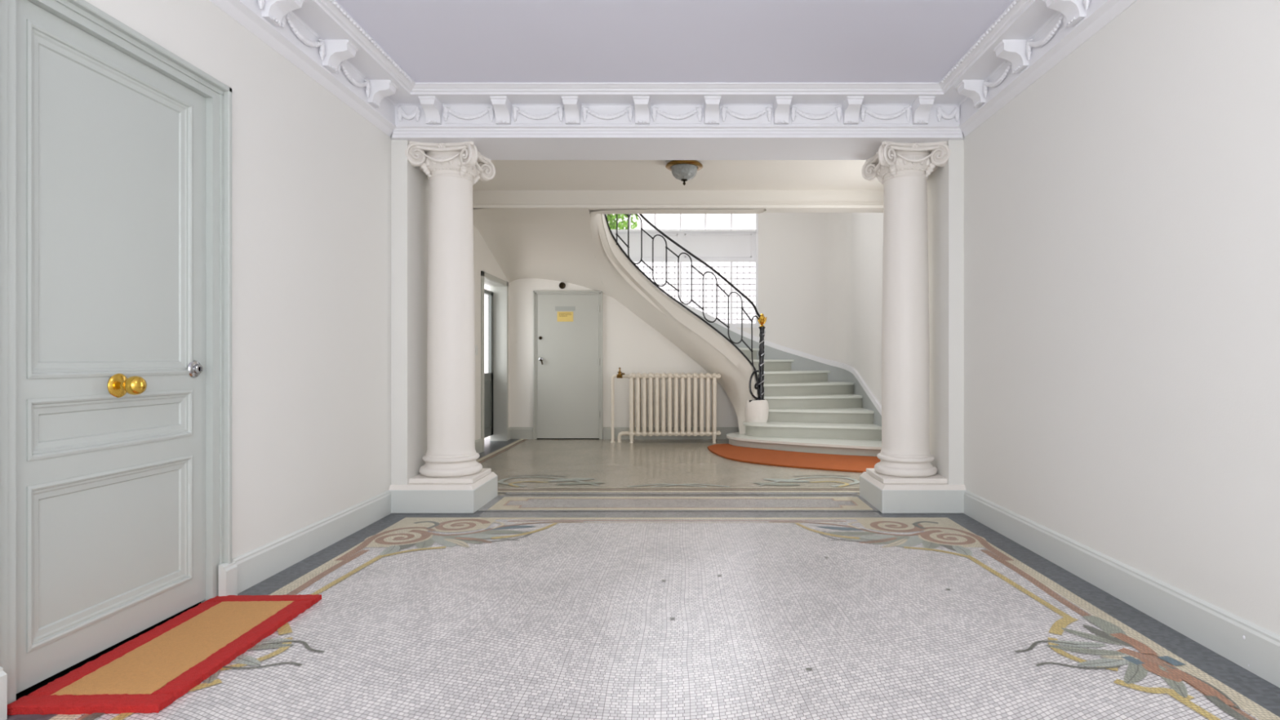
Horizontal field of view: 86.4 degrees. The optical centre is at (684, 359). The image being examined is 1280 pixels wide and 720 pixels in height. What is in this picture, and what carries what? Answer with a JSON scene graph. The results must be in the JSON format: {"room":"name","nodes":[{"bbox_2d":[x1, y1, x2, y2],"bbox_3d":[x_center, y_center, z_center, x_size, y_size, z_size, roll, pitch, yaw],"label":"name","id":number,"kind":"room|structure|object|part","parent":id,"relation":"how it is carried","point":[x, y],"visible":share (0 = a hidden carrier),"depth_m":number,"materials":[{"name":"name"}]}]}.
{"room":"historic interior","nodes":[
{"label":"historic interior","id":0,"kind":"room"},
{"bbox_2d":[84,0,391,559],"bbox_3d":[-2.180,-0.366,1.465,0.320,2.833,6.430,0,0,0],"label":"wall","id":1,"kind":"structure","parent":0,"point":[311,175],"depth_m":3.53,"materials":[{"name":"beige paint"}]},
{"bbox_2d":[0,666,7,719],"bbox_3d":[-1.999,0.970,1.742,0.041,0.160,0.485,0,0,0],"label":"baseboard","id":2,"kind":"structure","parent":1,"relation":"attached to","point":[3,676],"depth_m":1.98,"materials":[{"name":"grey paint"}]},
{"bbox_2d":[0,0,231,704],"bbox_3d":[-2.084,-0.065,2.486,0.232,2.270,1.043,0,0,0],"label":"door","id":3,"kind":"structure","parent":1,"relation":"in","point":[116,148],"depth_m":2.43,"materials":[{"name":"grey paint"}]},
{"bbox_3d":[-2.065,0.658,2.486,0.022,0.520,0.716,0,0,0],"label":"panel moulding","id":4,"kind":"part","parent":3,"relation":"part of","materials":[{"name":"grey paint"}]},
{"bbox_3d":[-2.065,0.222,2.486,0.022,0.193,0.716,0,0,0],"label":"panel moulding","id":5,"kind":"part","parent":3,"relation":"part of","materials":[{"name":"grey paint"}]},
{"bbox_3d":[-2.065,-0.503,2.486,0.022,1.126,0.716,0,0,0],"label":"panel moulding","id":6,"kind":"part","parent":3,"relation":"part of","materials":[{"name":"grey paint"}]},
{"bbox_3d":[-2.005,0.094,2.470,0.074,0.070,0.070,0,0,0],"label":"knob","id":7,"kind":"part","parent":3,"relation":"part of","materials":[{"name":"gold metal"}]},
{"bbox_2d":[218,560,237,595],"bbox_3d":[-2.003,0.970,2.982,0.034,0.160,0.075,0,0,0],"label":"baseboard","id":8,"kind":"structure","parent":1,"relation":"attached to","point":[228,573],"depth_m":2.96,"materials":[{"name":"grey paint"}]},
{"bbox_2d":[231,489,391,593],"bbox_3d":[-2.011,0.970,3.820,0.018,0.160,1.640,0,0,0],"label":"baseboard","id":9,"kind":"structure","parent":1,"relation":"attached to","point":[255,566],"depth_m":3.60,"materials":[{"name":"grey paint"}]},
{"bbox_2d":[208,0,415,137],"bbox_3d":[-1.883,-1.654,1.470,0.315,0.258,6.420,0,0,0],"label":"trim","id":10,"kind":"structure","parent":1,"relation":"attached to","point":[320,37],"depth_m":3.64,"materials":[{"name":"white paint"}]},
{"bbox_2d":[391,140,429,484],"bbox_3d":[-2.270,-0.300,4.915,0.720,2.700,0.470,0,0,0],"label":"wall","id":11,"kind":"structure","parent":0,"point":[410,185],"depth_m":4.70,"materials":[{"name":"beige paint"}]},
{"bbox_2d":[391,82,964,140],"bbox_3d":[-0.050,-1.647,4.527,3.940,0.272,0.307,0,0,0],"label":"trim","id":12,"kind":"structure","parent":11,"relation":"attached to","point":[432,111],"depth_m":4.57,"materials":[{"name":"white paint"}]},
{"bbox_3d":[-1.458,-1.653,4.598,0.330,0.117,0.007,0,0,0],"label":"frieze panel","id":13,"kind":"part","parent":12,"relation":"part of","materials":[{"name":"white paint"}]},
{"bbox_3d":[-0.989,-1.653,4.598,0.330,0.117,0.007,0,0,0],"label":"frieze panel","id":14,"kind":"part","parent":12,"relation":"part of","materials":[{"name":"white paint"}]},
{"bbox_3d":[-0.520,-1.653,4.598,0.330,0.117,0.007,0,0,0],"label":"frieze panel","id":15,"kind":"part","parent":12,"relation":"part of","materials":[{"name":"white paint"}]},
{"bbox_3d":[-0.052,-1.653,4.598,0.330,0.117,0.007,0,0,0],"label":"frieze panel","id":16,"kind":"part","parent":12,"relation":"part of","materials":[{"name":"white paint"}]},
{"bbox_3d":[0.417,-1.653,4.598,0.330,0.117,0.007,0,0,0],"label":"frieze panel","id":17,"kind":"part","parent":12,"relation":"part of","materials":[{"name":"white paint"}]},
{"bbox_3d":[0.885,-1.653,4.598,0.330,0.117,0.007,0,0,0],"label":"frieze panel","id":18,"kind":"part","parent":12,"relation":"part of","materials":[{"name":"white paint"}]},
{"bbox_3d":[1.354,-1.653,4.598,0.330,0.117,0.007,0,0,0],"label":"frieze panel","id":19,"kind":"part","parent":12,"relation":"part of","materials":[{"name":"white paint"}]},
{"bbox_2d":[473,225,509,439],"bbox_3d":[-2.410,-1.150,7.450,0.200,4.400,4.600,0,0,0],"label":"wall","id":20,"kind":"structure","parent":0,"point":[484,260],"depth_m":7.66,"materials":[{"name":"paint"}]},
{"bbox_2d":[475,345,477,355],"bbox_3d":[-2.300,-0.105,7.485,0.020,0.110,0.130,0,0,0],"label":"light switch","id":21,"kind":"object","parent":20,"relation":"attached to","point":[476,346],"visible":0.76,"depth_m":7.47,"materials":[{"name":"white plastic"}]},
{"bbox_2d":[475,438,482,453],"bbox_3d":[-2.301,0.970,6.425,0.018,0.160,2.550,0,0,0],"label":"baseboard","id":22,"kind":"structure","parent":20,"relation":"attached to","point":[478,443],"depth_m":7.57,"materials":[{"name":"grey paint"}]},
{"bbox_2d":[480,271,508,452],"bbox_3d":[-2.398,0.022,8.260,0.220,2.055,1.120,0,0,0],"label":"door","id":23,"kind":"structure","parent":20,"relation":"in","point":[494,384],"depth_m":8.75,"materials":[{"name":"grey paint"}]},
{"bbox_3d":[-2.479,0.048,8.260,0.052,1.835,0.980,0,0,0],"label":"glazed door","id":24,"kind":"part","parent":23,"relation":"part of","materials":[{"name":"glass"}]},
{"bbox_2d":[508,426,511,439],"bbox_3d":[-2.301,0.970,8.900,0.018,0.160,0.140,0,0,0],"label":"baseboard","id":25,"kind":"structure","parent":20,"relation":"attached to","point":[509,429],"depth_m":8.91,"materials":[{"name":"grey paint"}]},
{"bbox_2d":[509,278,738,439],"bbox_3d":[-0.780,-0.045,9.010,3.060,2.190,0.080,0,0,0],"label":"wall","id":26,"kind":"structure","parent":0,"point":[629,344],"depth_m":8.97,"materials":[{"name":"paint"}]},
{"bbox_2d":[510,426,533,439],"bbox_3d":[-2.155,0.970,8.961,0.310,0.160,0.018,0,0,0],"label":"baseboard","id":27,"kind":"structure","parent":26,"relation":"attached to","point":[517,433],"depth_m":8.95,"materials":[{"name":"grey paint"}]},
{"bbox_2d":[559,282,565,288],"bbox_3d":[-1.615,-0.976,8.957,0.088,0.088,0.027,0,0,0],"label":"bell","id":28,"kind":"object","parent":26,"relation":"attached to","point":[562,285],"visible":1,"depth_m":8.95,"materials":[{"name":"brown metal"}]},
{"bbox_2d":[533,290,602,439],"bbox_3d":[-1.538,0.072,8.947,0.913,1.955,0.087,0,0,0],"label":"door","id":29,"kind":"structure","parent":26,"relation":"in","point":[567,356],"depth_m":8.96,"materials":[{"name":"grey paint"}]},
{"bbox_2d":[557,311,573,321],"bbox_3d":[-1.575,-0.566,8.956,0.211,0.132,0.003,0,0,0],"label":"card","id":30,"kind":"object","parent":29,"relation":"attached to","point":[562,316],"visible":1,"depth_m":8.95,"materials":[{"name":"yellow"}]},
{"bbox_2d":[555,306,575,311],"bbox_3d":[-1.575,-0.672,8.957,0.263,0.058,0.005,0,0,0],"label":"name plate","id":31,"kind":"object","parent":29,"relation":"attached to","point":[557,308],"visible":1,"depth_m":8.95,"materials":[{"name":"white plastic"}]},
{"bbox_2d":[603,426,738,439],"bbox_3d":[-0.163,0.970,8.961,1.825,0.160,0.018,0,0,0],"label":"baseboard","id":32,"kind":"structure","parent":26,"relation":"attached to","point":[724,431],"depth_m":8.95,"materials":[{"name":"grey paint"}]},
{"bbox_2d":[688,311,881,426],"bbox_3d":[0.754,0.258,8.281,3.108,2.615,2.562,0,0,0],"label":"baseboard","id":33,"kind":"structure","parent":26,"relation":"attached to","point":[800,363],"depth_m":9.53,"materials":[{"name":"grey paint"}]},
{"bbox_2d":[6,435,1279,719],"bbox_3d":[-0.350,1.048,4.150,5.700,0.004,12.100,0,0,0],"label":"floor","id":34,"kind":"structure","parent":0,"point":[602,579],"depth_m":2.74,"materials":[{"name":"grey tile"}]},
{"bbox_2d":[7,594,321,715],"bbox_3d":[-1.803,1.036,2.490,0.458,0.025,0.962,0,0,-2],"label":"doormat","id":35,"kind":"object","parent":34,"relation":"on","point":[146,673],"visible":1,"depth_m":2.31,"materials":[{"name":"carpet"}]},
{"bbox_2d":[388,141,497,513],"bbox_3d":[-1.727,-0.231,4.936,0.585,2.561,0.599,0,0,0],"label":"column","id":36,"kind":"structure","parent":34,"relation":"on","point":[451,480],"depth_m":4.79,"materials":[{"name":"grey paint"}]},
{"bbox_2d":[408,140,947,159],"bbox_3d":[-0.005,-1.697,4.915,5.250,0.372,0.470,0,0,0],"label":"lintel","id":37,"kind":"object","parent":36,"relation":"on","point":[491,149],"visible":0.07,"depth_m":4.88,"materials":[{"name":"white paint"}]},
{"bbox_2d":[610,367,720,443],"bbox_3d":[-0.242,0.573,8.640,1.399,0.955,0.230,0,0,0],"label":"radiator","id":38,"kind":"object","parent":34,"relation":"on","point":[631,376],"visible":1,"depth_m":8.54,"materials":[{"name":"beige metal"}]},
{"bbox_2d":[472,208,881,456],"bbox_3d":[-0.013,-0.454,8.304,4.653,3.009,2.548,0,0,0],"label":"staircase","id":39,"kind":"structure","parent":34,"relation":"on","point":[800,411],"depth_m":8.35,"materials":[{"name":"paint"}]},
{"bbox_2d":[707,443,880,472],"bbox_3d":[1.260,1.040,7.149,2.764,0.016,1.156,0,0,34],"label":"mat","id":40,"kind":"object","parent":34,"relation":"on","point":[844,463],"visible":0.79,"depth_m":7.05,"materials":[{"name":"orange carpet"}]},
{"bbox_2d":[859,141,965,513],"bbox_3d":[1.630,-0.231,4.936,0.580,2.561,0.599,0,0,0],"label":"column","id":41,"kind":"structure","parent":34,"relation":"on","point":[904,480],"depth_m":4.79,"materials":[{"name":"grey paint"}]},
{"bbox_2d":[335,0,1013,82],"bbox_3d":[-0.050,-1.833,1.465,4.580,0.100,6.430,0,0,0],"label":"ceiling","id":42,"kind":"structure","parent":0,"point":[432,41],"depth_m":3.76,"materials":[{"name":"paint"}]},
{"bbox_2d":[472,160,884,190],"bbox_3d":[-0.005,-1.800,6.090,4.610,0.100,1.880,0,0,0],"label":"ceiling","id":43,"kind":"structure","parent":0,"point":[510,175],"depth_m":6.45,"materials":[{"name":"paint"}]},
{"bbox_2d":[665,160,702,185],"bbox_3d":[-0.005,-1.643,6.000,0.330,0.213,0.330,0,0,0],"label":"ceiling lamp","id":44,"kind":"object","parent":43,"relation":"attached to","point":[683,171],"visible":0.94,"depth_m":5.92,"materials":[{"name":"white glass"}]},
{"bbox_3d":[-0.005,-1.641,6.000,0.236,0.113,0.236,0,0,0],"label":"lamp shade","id":45,"kind":"part","parent":44,"relation":"part of","materials":[{"name":"white glass"}]},
{"bbox_2d":[604,212,881,415],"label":"wall","id":46,"kind":"structure","parent":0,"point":[793,246],"depth_m":9.55,"materials":[{"name":"paint"}]},
{"bbox_2d":[610,213,758,327],"bbox_3d":[-0.065,-1.510,9.605,2.190,2.120,0.130,0,0,0],"label":"window","id":47,"kind":"structure","parent":46,"relation":"attached to","point":[731,245],"depth_m":9.57,"materials":[{"name":"white glass"}]},
{"bbox_3d":[-0.129,-0.940,8.191,2.218,2.927,0.799,0,0,-30],"label":"stair railing","id":48,"kind":"part","parent":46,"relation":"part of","materials":[{"name":"black metal"}]},
{"bbox_3d":[-0.106,-1.452,8.242,2.073,1.903,0.655,0,0,-27],"label":"handrail","id":49,"kind":"part","parent":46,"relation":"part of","materials":[{"name":"black metal"}]},
{"bbox_3d":[0.946,0.051,8.430,0.107,0.917,0.100,0,0,0],"label":"newel post","id":50,"kind":"part","parent":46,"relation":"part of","materials":[{"name":"black metal"}]},
{"bbox_2d":[826,212,883,405],"bbox_3d":[2.300,-1.150,7.475,0.600,4.400,4.650,0,0,0],"label":"wall","id":51,"kind":"structure","parent":0,"point":[855,240],"depth_m":9.10,"materials":[{"name":"paint"}]},
{"bbox_2d":[926,140,964,484],"bbox_3d":[2.219,-0.300,4.915,0.803,2.700,0.470,0,0,0],"label":"wall","id":52,"kind":"structure","parent":0,"point":[945,184],"depth_m":4.68,"materials":[{"name":"beige paint"}]},
{"bbox_2d":[964,0,1279,635],"bbox_3d":[2.080,-0.366,1.465,0.320,2.833,6.430,0,0,0],"label":"wall","id":53,"kind":"structure","parent":0,"point":[1122,210],"depth_m":2.86,"materials":[{"name":"beige paint"}]},
{"bbox_2d":[938,0,1137,137],"bbox_3d":[1.782,-1.654,1.470,0.315,0.258,6.420,0,0,0],"label":"trim","id":54,"kind":"structure","parent":53,"relation":"attached to","point":[1029,37],"depth_m":3.64,"materials":[{"name":"white paint"}]},
{"bbox_2d":[964,489,1279,688],"bbox_3d":[1.910,0.974,1.470,0.020,0.169,6.340,0,0,0],"label":"baseboard","id":55,"kind":"structure","parent":53,"relation":"attached to","point":[1255,648],"depth_m":2.79,"materials":[{"name":"grey paint"}]},
{"label":"outside","id":56,"kind":"structure","parent":0,"visible":0},
{"bbox_2d":[484,213,755,373],"bbox_3d":[0.500,-1.050,17.150,15.000,6.200,0.500,0,0,0],"label":"building","id":57,"kind":"structure","parent":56,"point":[664,221],"depth_m":17.00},
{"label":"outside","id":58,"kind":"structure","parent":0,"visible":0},
{"bbox_2d":[606,213,639,229],"bbox_3d":[-1.431,-1.064,11.599,1.293,4.231,1.040,0,0,0],"label":"shrub","id":59,"kind":"object","parent":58,"point":[611,217],"visible":0.07,"depth_m":11.42,"materials":[{"name":"green plant"}]},
{"bbox_3d":[-0.005,-2.550,7.140,4.610,1.600,0.180,0,0,0],"label":"wall","id":60,"kind":"structure","parent":0,"visible":0},
{"bbox_2d":[472,190,884,212],"bbox_3d":[-0.005,-1.708,7.129,4.610,0.283,0.242,0,0,0],"label":"trim","id":61,"kind":"structure","parent":60,"relation":"attached to","point":[771,201],"depth_m":7.03,"materials":[{"name":"paint"}]}
]}

